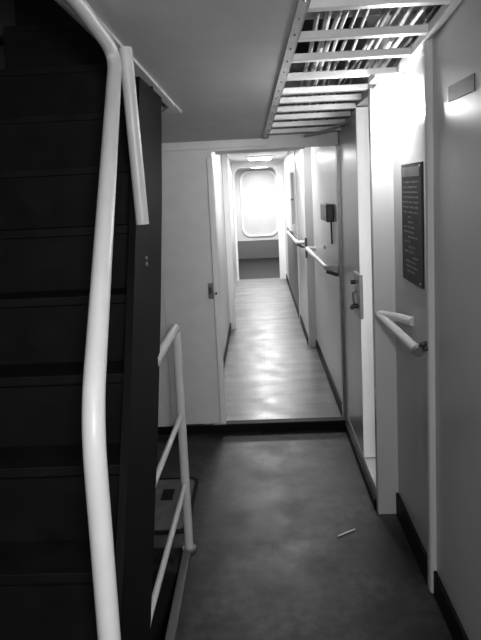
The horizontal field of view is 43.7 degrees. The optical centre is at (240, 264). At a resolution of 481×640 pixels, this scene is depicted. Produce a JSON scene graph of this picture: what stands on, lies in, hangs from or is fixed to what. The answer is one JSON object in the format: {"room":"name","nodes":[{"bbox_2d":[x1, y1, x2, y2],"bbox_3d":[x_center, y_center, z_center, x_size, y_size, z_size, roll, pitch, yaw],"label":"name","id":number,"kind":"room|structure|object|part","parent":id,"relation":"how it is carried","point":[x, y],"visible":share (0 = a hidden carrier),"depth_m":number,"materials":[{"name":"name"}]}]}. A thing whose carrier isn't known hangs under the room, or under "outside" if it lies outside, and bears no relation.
{"room":"ship interior","nodes":[
{"label":"ship interior","id":0,"kind":"room"},
{"bbox_2d":[0,0,15,69],"bbox_3d":[-0.739,-1.869,2.807,1.100,2.210,0.050,-2,7,2],"label":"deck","id":1,"kind":"object","parent":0,"point":[7,13],"depth_m":2.88,"materials":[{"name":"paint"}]},
{"bbox_2d":[150,152,229,639],"bbox_3d":[-0.645,1.204,4.064,0.938,4.280,5.270,-2,7,2],"label":"wall","id":2,"kind":"structure","parent":0,"point":[217,159],"depth_m":5.34,"materials":[{"name":"paint"}]},
{"bbox_2d":[55,0,176,113],"bbox_3d":[-0.444,-0.785,1.754,0.062,0.398,2.262,-2,7,7],"label":"trim","id":3,"kind":"structure","parent":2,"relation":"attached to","point":[139,70],"depth_m":2.21,"materials":[{"name":"white metal"}]},
{"bbox_2d":[161,104,181,113],"bbox_3d":[-0.336,-0.732,2.822,0.105,0.025,0.120,-2,7,2],"label":"trim","id":4,"kind":"structure","parent":2,"relation":"attached to","point":[167,110],"depth_m":2.83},
{"bbox_2d":[165,550,190,639],"bbox_3d":[-0.248,1.347,2.050,0.036,0.072,1.220,-2,7,2],"label":"trim","id":5,"kind":"structure","parent":2,"relation":"attached to","point":[173,620],"depth_m":2.31,"materials":[{"name":"grey metal"}]},
{"bbox_2d":[212,323,230,423],"bbox_3d":[-0.145,0.844,5.294,0.010,0.073,2.714,-2,7,2],"label":"baseboard","id":6,"kind":"structure","parent":2,"relation":"attached to","point":[229,331],"depth_m":5.78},
{"bbox_2d":[222,154,235,328],"bbox_3d":[-0.155,-0.280,6.562,0.119,1.993,0.080,-2,7,2],"label":"door frame","id":7,"kind":"structure","parent":2,"relation":"attached to","point":[225,170],"depth_m":6.53,"materials":[{"name":"white paint"}]},
{"bbox_2d":[86,0,297,142],"bbox_3d":[-0.284,-0.731,0.691,2.050,0.679,5.936,-2,7,2],"label":"ceiling","id":8,"kind":"structure","parent":0,"point":[219,62],"depth_m":2.09,"materials":[{"name":"white paint"}]},
{"bbox_2d":[263,0,310,138],"bbox_3d":[0.169,-0.796,2.283,0.034,0.392,2.740,-3,7,-1],"label":"ceiling strip","id":9,"kind":"object","parent":8,"relation":"attached to","point":[302,7],"visible":1,"depth_m":2.14,"materials":[{"name":"metal"}]},
{"bbox_2d":[289,12,319,121],"bbox_3d":[0.259,-0.809,2.284,0.028,0.292,2.627,-2,7,2],"label":"overhead cable","id":10,"kind":"object","parent":8,"relation":"hanging from","point":[317,14],"visible":0.45,"depth_m":2.21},
{"bbox_2d":[270,126,340,133],"bbox_3d":[0.378,-0.792,3.520,0.420,0.026,0.040,-2,7,2],"label":"batten","id":11,"kind":"object","parent":8,"relation":"attached to","point":[306,129],"visible":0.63,"depth_m":3.50,"materials":[{"name":"white metal"}]},
{"bbox_2d":[272,119,345,127],"bbox_3d":[0.376,-0.789,3.339,0.412,0.026,0.040,-2,7,2],"label":"batten","id":12,"kind":"object","parent":8,"relation":"attached to","point":[330,121],"visible":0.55,"depth_m":3.32,"materials":[{"name":"white metal"}]},
{"bbox_2d":[274,111,350,120],"bbox_3d":[0.374,-0.785,3.158,0.403,0.026,0.040,-2,7,2],"label":"batten","id":13,"kind":"object","parent":8,"relation":"attached to","point":[338,113],"visible":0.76,"depth_m":3.14,"materials":[{"name":"white metal"}]},
{"bbox_2d":[276,103,355,112],"bbox_3d":[0.373,-0.783,2.987,0.395,0.026,0.040,-2,7,2],"label":"batten","id":14,"kind":"object","parent":8,"relation":"attached to","point":[340,106],"visible":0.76,"depth_m":2.97,"materials":[{"name":"white metal"}]},
{"bbox_2d":[279,93,361,103],"bbox_3d":[0.371,-0.780,2.816,0.388,0.026,0.040,-2,7,2],"label":"batten","id":15,"kind":"object","parent":8,"relation":"attached to","point":[341,97],"visible":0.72,"depth_m":2.80,"materials":[{"name":"white metal"}]},
{"bbox_2d":[282,84,367,94],"bbox_3d":[0.370,-0.777,2.655,0.380,0.026,0.040,-2,7,2],"label":"batten","id":16,"kind":"object","parent":8,"relation":"attached to","point":[350,87],"visible":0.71,"depth_m":2.64,"materials":[{"name":"white metal"}]},
{"bbox_2d":[303,10,342,120],"bbox_3d":[0.326,-0.812,2.281,0.031,0.286,2.627,-2,7,2],"label":"overhead cable","id":17,"kind":"object","parent":16,"relation":"on","point":[339,12],"visible":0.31,"depth_m":2.21,"materials":[{"name":"white plastic"}]},
{"bbox_2d":[286,67,395,80],"bbox_3d":[0.415,-0.775,2.435,0.465,0.026,0.040,-2,7,2],"label":"batten","id":18,"kind":"object","parent":8,"relation":"attached to","point":[352,73],"visible":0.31,"depth_m":2.42,"materials":[{"name":"white metal"}]},
{"bbox_2d":[294,11,331,127],"bbox_3d":[0.292,-0.810,2.283,0.035,0.300,2.627,-2,7,2],"label":"overhead cable","id":19,"kind":"object","parent":18,"relation":"on","point":[327,16],"visible":0.38,"depth_m":2.19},
{"bbox_2d":[292,47,410,62],"bbox_3d":[0.413,-0.771,2.205,0.454,0.026,0.040,-2,7,2],"label":"batten","id":20,"kind":"object","parent":8,"relation":"attached to","point":[391,52],"visible":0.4,"depth_m":2.19,"materials":[{"name":"white metal"}]},
{"bbox_2d":[298,24,427,41],"bbox_3d":[0.411,-0.767,1.986,0.444,0.026,0.040,-2,7,2],"label":"batten","id":21,"kind":"object","parent":8,"relation":"attached to","point":[406,30],"visible":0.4,"depth_m":1.97,"materials":[{"name":"white metal"}]},
{"bbox_2d":[305,6,420,19],"bbox_3d":[0.374,-0.873,2.079,0.505,0.027,0.027,-2,7,2],"label":"pipe","id":22,"kind":"object","parent":8,"relation":"hanging from","point":[375,11],"visible":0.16,"depth_m":2.07,"materials":[{"name":"grey metal"}]},
{"bbox_2d":[307,0,452,11],"bbox_3d":[0.409,-0.763,1.738,0.433,0.026,0.040,-2,7,2],"label":"batten","id":23,"kind":"object","parent":8,"relation":"attached to","point":[315,5],"visible":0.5,"depth_m":1.73,"materials":[{"name":"white metal"}]},
{"bbox_2d":[228,159,236,292],"bbox_3d":[-0.183,-0.499,8.351,0.065,1.993,3.520,-2,7,2],"label":"wall","id":24,"kind":"structure","parent":0,"point":[229,161],"depth_m":9.41,"materials":[{"name":"paint"}]},
{"bbox_2d":[158,61,338,426],"bbox_3d":[-0.208,-0.073,3.788,1.940,2.340,0.050,-2,7,2],"label":"wall","id":25,"kind":"structure","parent":0,"point":[330,138],"depth_m":3.67,"materials":[{"name":"grey paint"}]},
{"bbox_2d":[161,149,220,424],"bbox_3d":[-0.314,0.164,3.795,0.348,1.753,0.060,-2,7,2],"label":"door","id":26,"kind":"structure","parent":25,"relation":"in","point":[186,254],"depth_m":3.78,"materials":[{"name":"metal"}]},
{"bbox_3d":[-0.187,0.163,3.784,0.032,0.100,0.008,-2,7,2],"label":"lock plate","id":27,"kind":"part","parent":26,"relation":"part of","materials":[{"name":"metal"}]},
{"bbox_2d":[162,139,266,150],"bbox_3d":[-0.525,-0.716,3.685,1.370,0.040,0.014,-2,7,2],"label":"trim","id":28,"kind":"structure","parent":25,"relation":"attached to","point":[246,143],"depth_m":3.67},
{"bbox_2d":[207,157,225,423],"bbox_3d":[-0.151,0.179,3.817,0.034,1.703,0.072,-2,7,2],"label":"door frame","id":29,"kind":"structure","parent":25,"relation":"attached to","point":[210,174],"depth_m":3.78,"materials":[{"name":"white paint"}]},
{"bbox_2d":[215,147,304,154],"bbox_3d":[0.168,-1.009,4.910,0.757,0.175,0.090,-2,7,2],"label":"door frame","id":30,"kind":"structure","parent":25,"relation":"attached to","point":[300,148],"depth_m":4.89,"materials":[{"name":"white paint"}]},
{"bbox_2d":[226,417,344,424],"bbox_3d":[0.290,1.014,3.902,0.768,0.006,0.064,-2,7,2],"label":"trim","id":31,"kind":"structure","parent":25,"relation":"attached to","point":[319,419],"depth_m":3.90,"materials":[{"name":"grey metal"}]},
{"bbox_2d":[304,118,349,136],"bbox_3d":[0.539,-0.776,3.286,0.062,0.080,0.668,-6,8,-23],"label":"conduit","id":32,"kind":"object","parent":25,"relation":"attached to","point":[347,120],"visible":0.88,"depth_m":3.41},
{"bbox_2d":[338,107,374,457],"bbox_3d":[0.640,0.080,3.413,0.131,1.823,0.682,-2,7,2],"label":"door","id":33,"kind":"structure","parent":25,"relation":"in","point":[353,135],"depth_m":3.17,"materials":[{"name":"white paint"}]},
{"bbox_3d":[0.594,0.218,3.156,0.043,0.026,0.045,-2,7,2],"label":"knob","id":34,"kind":"part","parent":33,"relation":"part of","materials":[{"name":"metal"}]},
{"bbox_3d":[0.623,0.155,3.168,0.020,0.230,0.178,-2,7,2],"label":"lock plate","id":35,"kind":"part","parent":33,"relation":"part of","materials":[{"name":"metal"}]},
{"bbox_2d":[234,168,278,258],"bbox_3d":[0.394,-1.146,13.380,1.800,1.993,0.090,-2,7,2],"label":"wall","id":36,"kind":"structure","parent":0,"point":[252,249],"depth_m":13.43,"materials":[{"name":"white paint"}]},
{"bbox_2d":[240,170,277,236],"bbox_3d":[0.418,-1.364,13.332,0.810,1.450,0.030,-2,7,2],"label":"window","id":37,"kind":"structure","parent":36,"relation":"in","point":[258,189],"depth_m":13.34,"materials":[{"name":"glass"},{"name":"white paint"}]},
{"bbox_2d":[228,17,352,168],"bbox_3d":[0.096,-1.533,7.166,1.650,0.380,12.600,-2,7,2],"label":"ceiling","id":38,"kind":"structure","parent":0,"point":[302,47],"depth_m":3.44,"materials":[{"name":"metal"}]},
{"bbox_2d":[247,155,272,160],"bbox_3d":[0.283,-1.562,8.770,0.360,0.032,0.640,-2,7,2],"label":"recessed light","id":39,"kind":"object","parent":38,"relation":"in","point":[267,157],"visible":1,"depth_m":8.47,"materials":[{"name":"white paint"}]},
{"bbox_2d":[249,157,270,160],"bbox_3d":[0.284,-1.552,8.771,0.320,0.012,0.600,-2,7,2],"label":"diffuser","id":40,"kind":"object","parent":39,"relation":"attached to","point":[250,158],"depth_m":8.60,"materials":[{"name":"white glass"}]},
{"bbox_2d":[307,10,349,120],"bbox_3d":[0.358,-0.830,2.278,0.027,0.297,2.626,-2,7,2],"label":"overhead cable","id":41,"kind":"object","parent":38,"relation":"hanging from","point":[346,12],"visible":0.4,"depth_m":2.26,"materials":[{"name":"white plastic"}]},
{"bbox_2d":[314,9,359,119],"bbox_3d":[0.392,-0.825,2.278,0.026,0.291,2.626,-2,7,2],"label":"overhead cable","id":42,"kind":"object","parent":38,"relation":"hanging from","point":[356,12],"visible":0.38,"depth_m":2.21,"materials":[{"name":"white plastic"}]},
{"bbox_2d":[318,9,369,119],"bbox_3d":[0.426,-0.825,2.277,0.025,0.279,2.627,-2,7,2],"label":"overhead cable","id":43,"kind":"object","parent":38,"relation":"hanging from","point":[366,10],"visible":0.44,"depth_m":2.23,"materials":[{"name":"white plastic"}]},
{"bbox_2d":[323,8,385,125],"bbox_3d":[0.460,-0.817,2.277,0.025,0.300,2.626,-2,7,2],"label":"overhead cable","id":44,"kind":"object","parent":38,"relation":"hanging from","point":[382,11],"visible":0.44,"depth_m":2.20,"materials":[{"name":"grey plastic"}]},
{"bbox_2d":[332,7,392,118],"bbox_3d":[0.493,-0.830,2.275,0.026,0.302,2.626,-2,7,2],"label":"overhead cable","id":45,"kind":"object","parent":38,"relation":"hanging from","point":[388,10],"visible":0.37,"depth_m":2.21,"materials":[{"name":"white plastic"}]},
{"bbox_2d":[363,7,401,68],"bbox_3d":[0.510,-0.830,1.770,0.025,0.192,1.627,-2,7,2],"label":"overhead cable","id":46,"kind":"object","parent":38,"relation":"hanging from","point":[398,9],"visible":0.6,"depth_m":2.11,"materials":[{"name":"white plastic"}]},
{"bbox_2d":[370,6,413,67],"bbox_3d":[0.543,-0.826,1.770,0.025,0.185,1.626,-3,7,2],"label":"overhead cable","id":47,"kind":"object","parent":38,"relation":"hanging from","point":[409,9],"visible":0.59,"depth_m":2.05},
{"bbox_2d":[378,5,428,67],"bbox_3d":[0.577,-0.830,1.768,0.030,0.196,1.628,-2,7,2],"label":"overhead cable","id":48,"kind":"object","parent":38,"relation":"hanging from","point":[422,9],"visible":0.53,"depth_m":2.06,"materials":[{"name":"white plastic"}]},
{"bbox_2d":[386,5,441,67],"bbox_3d":[0.610,-0.832,1.767,0.032,0.192,1.627,-2,7,2],"label":"overhead cable","id":49,"kind":"object","parent":38,"relation":"hanging from","point":[435,8],"visible":0.58,"depth_m":2.05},
{"bbox_2d":[282,149,307,333],"bbox_3d":[0.704,-0.482,7.874,0.054,1.993,4.420,-2,7,2],"label":"wall","id":50,"kind":"structure","parent":0,"point":[288,160],"depth_m":6.60,"materials":[{"name":"paint"}]},
{"bbox_2d":[232,160,286,280],"bbox_3d":[0.285,-0.729,10.113,0.912,2.009,0.060,-2,7,2],"label":"door frame","id":51,"kind":"structure","parent":50,"relation":"in","point":[276,165],"depth_m":10.04,"materials":[{"name":"white paint"}]},
{"bbox_2d":[290,173,293,223],"bbox_3d":[0.629,-0.807,7.292,0.039,0.620,0.040,-2,7,2],"label":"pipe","id":52,"kind":"object","parent":50,"relation":"attached to","point":[291,174],"visible":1,"depth_m":7.28,"materials":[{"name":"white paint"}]},
{"bbox_2d":[287,227,298,308],"bbox_3d":[0.700,-0.015,8.043,0.006,0.860,2.400,-2,7,2],"label":"trim","id":53,"kind":"structure","parent":50,"relation":"attached to","point":[292,246],"depth_m":7.84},
{"bbox_2d":[286,231,304,247],"bbox_3d":[0.607,-0.316,6.774,0.096,0.080,1.983,-2,7,2],"label":"handrail","id":54,"kind":"object","parent":50,"relation":"attached to","point":[298,242],"visible":0.98,"depth_m":5.86,"materials":[{"name":"metal"}]},
{"bbox_2d":[294,151,300,314],"bbox_3d":[0.643,-0.343,6.764,0.015,1.993,0.060,-2,7,2],"label":"trim","id":55,"kind":"structure","parent":50,"relation":"attached to","point":[294,151],"depth_m":6.74,"materials":[{"name":"white paint"}]},
{"bbox_2d":[286,274,308,345],"bbox_3d":[0.717,0.466,7.992,0.010,0.083,4.420,-2,7,2],"label":"baseboard","id":56,"kind":"structure","parent":50,"relation":"attached to","point":[297,309],"depth_m":6.94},
{"bbox_2d":[153,257,452,639],"bbox_3d":[0.033,0.883,5.855,2.200,0.157,15.800,-2,7,2],"label":"floor","id":57,"kind":"structure","parent":0,"point":[270,561],"depth_m":2.81,"materials":[{"name":"grey"}]},
{"bbox_2d":[0,0,161,639],"bbox_3d":[-0.600,0.106,1.935,0.815,2.474,1.900,-2,7,2],"label":"staircase","id":58,"kind":"structure","parent":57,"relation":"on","point":[81,134],"depth_m":1.83,"materials":[{"name":"metal"}]},
{"bbox_3d":[-0.335,0.353,1.440,0.142,2.080,0.839,-3,7,-5],"label":"handrail","id":59,"kind":"part","parent":58,"relation":"part of","materials":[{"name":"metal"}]},
{"bbox_2d":[150,324,195,625],"bbox_3d":[-0.280,0.794,2.186,0.060,1.018,0.836,-2,7,5],"label":"guard rail","id":60,"kind":"object","parent":57,"relation":"on","point":[173,335],"visible":0.9,"depth_m":2.51,"materials":[{"name":"metal"}]},
{"bbox_3d":[-0.262,1.022,2.196,0.022,0.069,0.802,-2,7,4],"label":"rail","id":61,"kind":"part","parent":60,"relation":"part of","materials":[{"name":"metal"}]},
{"bbox_3d":[-0.287,0.303,2.331,0.038,0.079,0.389,-2,7,6],"label":"rail","id":62,"kind":"part","parent":60,"relation":"part of","materials":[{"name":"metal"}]},
{"bbox_3d":[-0.274,0.690,2.268,0.022,0.048,0.577,-2,7,4],"label":"rail","id":63,"kind":"part","parent":60,"relation":"part of","materials":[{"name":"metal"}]},
{"bbox_2d":[154,477,198,533],"bbox_3d":[-0.540,1.209,3.039,0.615,0.011,0.540,-2,7,2],"label":"deck plate","id":64,"kind":"object","parent":57,"relation":"on","point":[168,490],"visible":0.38,"depth_m":3.03,"materials":[{"name":"grey metal"}]},
{"bbox_2d":[158,420,345,434],"bbox_3d":[-0.165,1.065,3.900,1.920,0.052,0.018,-2,7,2],"label":"step","id":65,"kind":"structure","parent":57,"relation":"on","point":[221,428],"depth_m":3.88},
{"bbox_2d":[422,5,436,593],"bbox_3d":[0.690,0.086,2.150,0.052,2.340,0.047,-2,7,2],"label":"pillar","id":66,"kind":"structure","parent":57,"relation":"on","point":[427,48],"depth_m":2.14,"materials":[{"name":"white metal"}]},
{"bbox_2d":[311,146,341,401],"bbox_3d":[0.686,-0.092,4.711,0.054,1.993,1.834,-2,7,2],"label":"wall","id":67,"kind":"structure","parent":0,"point":[323,172],"depth_m":4.58,"materials":[{"name":"paint"}]},
{"bbox_2d":[302,147,316,347],"bbox_3d":[0.675,-0.206,5.641,0.128,1.993,0.080,-2,7,2],"label":"pier","id":68,"kind":"object","parent":67,"relation":"attached to","point":[306,152],"visible":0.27,"depth_m":5.60,"materials":[{"name":"paint"}]},
{"bbox_2d":[305,238,307,257],"bbox_3d":[0.614,-0.159,5.603,0.020,0.190,0.014,-2,7,2],"label":"door catch","id":69,"kind":"structure","parent":68,"relation":"attached to","point":[306,253],"depth_m":5.60,"materials":[{"name":"metal"}]},
{"bbox_2d":[305,246,337,275],"bbox_3d":[0.610,-0.058,4.633,0.103,0.080,1.636,-2,7,2],"label":"handrail","id":70,"kind":"object","parent":67,"relation":"attached to","point":[329,269],"visible":0.95,"depth_m":3.99,"materials":[{"name":"metal"}]},
{"bbox_2d":[320,203,333,248],"bbox_3d":[0.614,-0.269,4.340,0.051,0.355,0.610,-2,7,2],"label":"wall box","id":71,"kind":"object","parent":67,"relation":"attached to","point":[326,209],"visible":1,"depth_m":4.05,"materials":[{"name":"metal"}]},
{"bbox_3d":[0.625,-0.221,4.111,0.013,0.156,0.017,0,8,24],"label":"cord","id":72,"kind":"part","parent":71,"relation":"part of","materials":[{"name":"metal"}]},
{"bbox_2d":[316,340,341,415],"bbox_3d":[0.698,0.863,4.819,0.012,0.073,1.814,-2,7,2],"label":"baseboard","id":73,"kind":"structure","parent":67,"relation":"attached to","point":[332,385],"depth_m":4.59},
{"bbox_2d":[335,145,345,419],"bbox_3d":[0.636,0.131,3.789,0.023,1.745,0.072,-2,7,2],"label":"trim","id":74,"kind":"structure","parent":67,"relation":"attached to","point":[337,168],"depth_m":3.76,"materials":[{"name":"metal"}]},
{"bbox_2d":[337,15,390,118],"bbox_3d":[0.629,-1.009,3.119,0.122,0.400,1.001,-2,7,2],"label":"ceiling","id":75,"kind":"structure","parent":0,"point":[370,21],"depth_m":2.79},
{"bbox_2d":[368,88,397,513],"bbox_3d":[0.669,0.202,2.741,0.124,1.968,0.045,-2,7,2],"label":"wall","id":76,"kind":"structure","parent":0,"point":[380,119],"depth_m":2.71,"materials":[{"name":"white paint"}]},
{"bbox_2d":[344,413,376,509],"bbox_3d":[0.728,1.060,3.373,0.122,0.105,1.001,-2,7,2],"label":"sill","id":77,"kind":"structure","parent":76,"relation":"attached to","point":[369,464],"depth_m":3.16,"materials":[{"name":"grey metal"}]},
{"bbox_2d":[391,0,480,639],"bbox_3d":[0.655,0.319,0.269,0.058,2.340,4.890,-2,7,2],"label":"wall","id":78,"kind":"structure","parent":0,"point":[456,45],"depth_m":1.97,"materials":[{"name":"white paint"}]},
{"bbox_2d":[368,72,403,108],"bbox_3d":[0.591,-0.705,2.444,0.120,0.131,0.135,-2,7,2],"label":"lamp","id":79,"kind":"object","parent":78,"relation":"attached to","point":[386,94],"visible":1,"depth_m":2.42,"materials":[{"name":"white glass"}]},
{"bbox_3d":[0.597,-0.696,2.457,0.110,0.110,0.110,-2,7,2],"label":"lamp globe","id":80,"kind":"part","parent":79,"relation":"part of","materials":[{"name":"white glass"}]},
{"bbox_2d":[376,310,427,356],"bbox_3d":[0.661,0.263,2.399,0.098,0.108,0.495,-3,7,-6],"label":"handrail","id":81,"kind":"object","parent":78,"relation":"attached to","point":[386,318],"visible":1,"depth_m":2.40,"materials":[{"name":"metal"}]},
{"bbox_2d":[412,345,424,356],"bbox_3d":[0.656,0.318,2.216,0.042,0.045,0.027,-4,7,-9],"label":"bracket","id":82,"kind":"object","parent":81,"relation":"attached to","point":[418,351],"depth_m":2.21,"materials":[{"name":"metal"}]},
{"bbox_2d":[396,492,427,586],"bbox_3d":[0.733,1.157,2.571,0.012,0.110,0.525,-2,7,2],"label":"baseboard","id":83,"kind":"structure","parent":78,"relation":"attached to","point":[414,541],"depth_m":2.53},
{"bbox_2d":[401,161,424,288],"bbox_3d":[0.666,-0.160,2.333,0.014,0.465,0.295,-2,7,2],"label":"notice board","id":84,"kind":"object","parent":78,"relation":"attached to","point":[412,174],"visible":0.99,"depth_m":2.30,"materials":[{"name":"metal"}]},
{"bbox_3d":[0.653,-0.359,2.309,0.002,0.037,0.255,-2,7,2],"label":"title panel","id":85,"kind":"part","parent":84,"relation":"part of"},
{"bbox_2d":[396,0,461,71],"bbox_3d":[0.621,-0.769,1.747,0.027,0.209,1.690,-3,7,2],"label":"trim","id":86,"kind":"structure","parent":78,"relation":"attached to","point":[445,10],"depth_m":1.95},
{"bbox_2d":[434,571,468,639],"bbox_3d":[0.675,1.466,0.122,0.012,0.100,4.318,-2,7,2],"label":"baseboard","id":87,"kind":"structure","parent":78,"relation":"attached to","point":[451,618],"depth_m":2.09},
{"bbox_2d":[448,73,474,101],"bbox_3d":[0.648,-0.519,1.765,0.002,0.047,0.225,-2,7,2],"label":"sign","id":88,"kind":"object","parent":78,"relation":"in","point":[466,85],"visible":1,"depth_m":1.75,"materials":[{"name":"metal"}]}
]}

